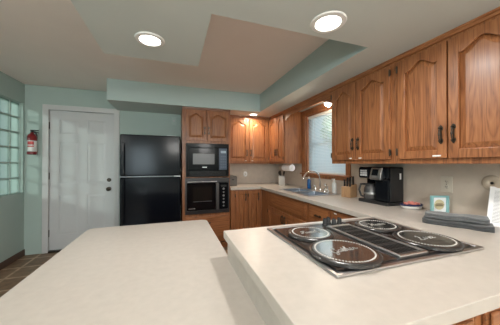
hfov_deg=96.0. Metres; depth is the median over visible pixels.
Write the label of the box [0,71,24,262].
wall
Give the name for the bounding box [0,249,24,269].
baseboard
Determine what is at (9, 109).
window
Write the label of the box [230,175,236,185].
toaster
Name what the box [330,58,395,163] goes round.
upper cabinet
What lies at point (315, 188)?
faucet
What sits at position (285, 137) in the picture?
upper cabinet
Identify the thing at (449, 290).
countertop
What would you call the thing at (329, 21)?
recessed light
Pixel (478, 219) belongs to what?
folded cloth
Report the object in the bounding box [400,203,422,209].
dish
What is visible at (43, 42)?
ceiling
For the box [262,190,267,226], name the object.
cabinet filler
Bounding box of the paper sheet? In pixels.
[487,186,499,226]
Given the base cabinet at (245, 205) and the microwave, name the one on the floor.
the base cabinet at (245, 205)
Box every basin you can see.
[284,188,310,191]
[297,191,327,194]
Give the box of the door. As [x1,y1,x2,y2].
[42,104,119,253]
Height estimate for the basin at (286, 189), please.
0.174 m
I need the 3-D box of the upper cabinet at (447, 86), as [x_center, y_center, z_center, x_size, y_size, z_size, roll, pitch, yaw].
[1.404,-0.414,1.488,0.359,0.844,0.744,0,0,-19]
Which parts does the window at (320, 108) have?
sill, sash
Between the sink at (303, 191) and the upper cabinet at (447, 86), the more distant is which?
the sink at (303, 191)
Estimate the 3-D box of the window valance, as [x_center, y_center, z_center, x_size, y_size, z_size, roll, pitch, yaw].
[0.734,-0.744,3.046,0.042,0.168,1.114,0,0,-19]
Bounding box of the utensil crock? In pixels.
[278,176,284,184]
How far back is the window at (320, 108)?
3.52 m
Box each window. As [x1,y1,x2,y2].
[0,95,19,195]
[300,103,351,180]
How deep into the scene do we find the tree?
8.36 m
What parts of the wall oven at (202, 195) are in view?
door post, control panel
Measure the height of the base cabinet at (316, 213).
0.882 m
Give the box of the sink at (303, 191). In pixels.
[280,188,338,195]
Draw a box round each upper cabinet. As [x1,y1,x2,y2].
[230,115,269,163]
[269,111,301,163]
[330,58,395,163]
[393,6,499,163]
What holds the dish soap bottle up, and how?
on the countertop at (449, 290)
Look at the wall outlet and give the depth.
1.71 m
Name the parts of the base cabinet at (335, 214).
drawer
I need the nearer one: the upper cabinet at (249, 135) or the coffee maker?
the coffee maker
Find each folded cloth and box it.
[422,215,494,232]
[425,210,489,224]
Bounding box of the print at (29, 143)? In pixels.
[27,141,33,146]
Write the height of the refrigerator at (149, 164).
1.673 m
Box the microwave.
[186,143,228,176]
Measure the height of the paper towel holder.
0.122 m
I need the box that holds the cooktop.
[267,217,483,277]
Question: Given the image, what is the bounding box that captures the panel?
[228,245,282,324]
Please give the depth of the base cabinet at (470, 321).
0.64 m
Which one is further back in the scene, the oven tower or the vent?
the oven tower
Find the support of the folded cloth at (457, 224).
on the countertop at (449, 290)
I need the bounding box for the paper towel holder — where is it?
[282,164,294,170]
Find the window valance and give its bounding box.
[284,88,331,120]
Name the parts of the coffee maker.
carafe handle, carafe glass, control panel, water tank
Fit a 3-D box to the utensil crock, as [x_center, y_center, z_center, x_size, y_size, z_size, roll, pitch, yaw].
[0.553,0.315,3.949,0.110,0.165,0.110,0,0,1]
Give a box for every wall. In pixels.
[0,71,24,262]
[24,84,278,254]
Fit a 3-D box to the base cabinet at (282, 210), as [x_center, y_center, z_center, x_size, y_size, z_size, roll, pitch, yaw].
[0.719,0.875,3.031,0.653,0.882,1.100,0,0,-19]
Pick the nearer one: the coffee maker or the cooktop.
the cooktop
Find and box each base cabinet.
[230,189,261,229]
[267,191,308,225]
[309,203,331,221]
[332,210,357,219]
[452,317,473,324]
[474,308,499,324]
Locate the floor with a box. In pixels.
[0,247,227,296]
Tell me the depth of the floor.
2.76 m
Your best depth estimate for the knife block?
2.52 m
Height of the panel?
0.112 m
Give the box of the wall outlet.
[441,176,452,192]
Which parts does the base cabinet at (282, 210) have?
door, door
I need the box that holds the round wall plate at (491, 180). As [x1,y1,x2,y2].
[481,175,499,190]
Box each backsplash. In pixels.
[230,164,277,183]
[279,164,499,215]
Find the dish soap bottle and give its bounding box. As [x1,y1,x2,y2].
[307,177,310,188]
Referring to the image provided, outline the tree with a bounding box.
[320,115,331,147]
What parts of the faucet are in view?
gooseneck spout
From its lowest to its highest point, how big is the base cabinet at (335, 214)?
0.882 m
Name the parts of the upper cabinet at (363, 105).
door, handle, crown moulding, door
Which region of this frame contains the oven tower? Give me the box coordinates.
[181,106,229,246]
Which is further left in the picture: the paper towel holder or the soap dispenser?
the paper towel holder
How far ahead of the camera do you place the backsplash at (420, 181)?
1.81 m
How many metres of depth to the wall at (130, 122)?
3.27 m
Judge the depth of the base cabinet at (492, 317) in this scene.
0.68 m
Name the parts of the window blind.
rail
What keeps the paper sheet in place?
on the countertop at (449, 290)
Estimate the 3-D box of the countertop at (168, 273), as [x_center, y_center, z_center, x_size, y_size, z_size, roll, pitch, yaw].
[-0.576,0.921,1.145,0.947,0.770,1.782,0,0,-19]
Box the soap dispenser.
[332,179,336,193]
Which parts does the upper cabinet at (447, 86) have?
door, handle, crown moulding, handle, door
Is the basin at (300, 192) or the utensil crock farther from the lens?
the utensil crock
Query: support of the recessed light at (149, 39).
in the ceiling at (374, 32)
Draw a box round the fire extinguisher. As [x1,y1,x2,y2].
[27,130,38,154]
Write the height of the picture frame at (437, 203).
0.135 m
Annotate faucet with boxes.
[302,170,326,191]
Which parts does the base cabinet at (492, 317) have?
frame, drawer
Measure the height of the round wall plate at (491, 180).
0.104 m
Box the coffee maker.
[358,167,402,206]
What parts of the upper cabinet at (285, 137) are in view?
door, crown moulding, frame, door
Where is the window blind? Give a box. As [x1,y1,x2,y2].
[308,109,345,174]
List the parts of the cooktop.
burner cover, knob, glass panel, knob, burner cover, burner cover, glass panel, burner cover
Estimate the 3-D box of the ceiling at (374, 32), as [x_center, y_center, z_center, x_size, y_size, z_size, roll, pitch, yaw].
[0.295,-0.983,0.930,2.823,0.284,6.560,0,0,-19]
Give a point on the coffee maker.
(384, 185)
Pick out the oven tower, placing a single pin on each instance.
(198, 125)
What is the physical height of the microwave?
0.502 m
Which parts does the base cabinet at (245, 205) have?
door, door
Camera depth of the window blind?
3.23 m
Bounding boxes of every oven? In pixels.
[185,177,228,214]
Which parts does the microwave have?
door, control panel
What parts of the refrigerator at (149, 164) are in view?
handle, freezer door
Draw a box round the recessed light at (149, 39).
[134,31,164,47]
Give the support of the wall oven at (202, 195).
in the oven tower
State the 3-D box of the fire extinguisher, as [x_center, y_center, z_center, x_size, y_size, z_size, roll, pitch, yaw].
[-3.072,-0.287,3.176,0.123,0.347,0.110,0,0,27]
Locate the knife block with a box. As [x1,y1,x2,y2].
[341,176,356,197]
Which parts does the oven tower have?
door, crown moulding, drawer, door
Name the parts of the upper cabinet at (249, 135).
door, crown moulding, door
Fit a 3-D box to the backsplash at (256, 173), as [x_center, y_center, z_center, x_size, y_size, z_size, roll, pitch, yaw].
[0.034,0.206,4.298,1.124,0.387,0.006,0,0,-19]
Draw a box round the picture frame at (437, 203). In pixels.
[430,196,448,212]
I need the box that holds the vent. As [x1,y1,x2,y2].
[326,224,428,258]
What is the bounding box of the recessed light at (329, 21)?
[310,10,346,32]
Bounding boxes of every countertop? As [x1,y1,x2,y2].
[0,220,265,324]
[224,183,499,324]
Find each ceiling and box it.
[0,0,328,93]
[71,0,499,116]
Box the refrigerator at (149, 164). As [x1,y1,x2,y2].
[120,134,179,225]

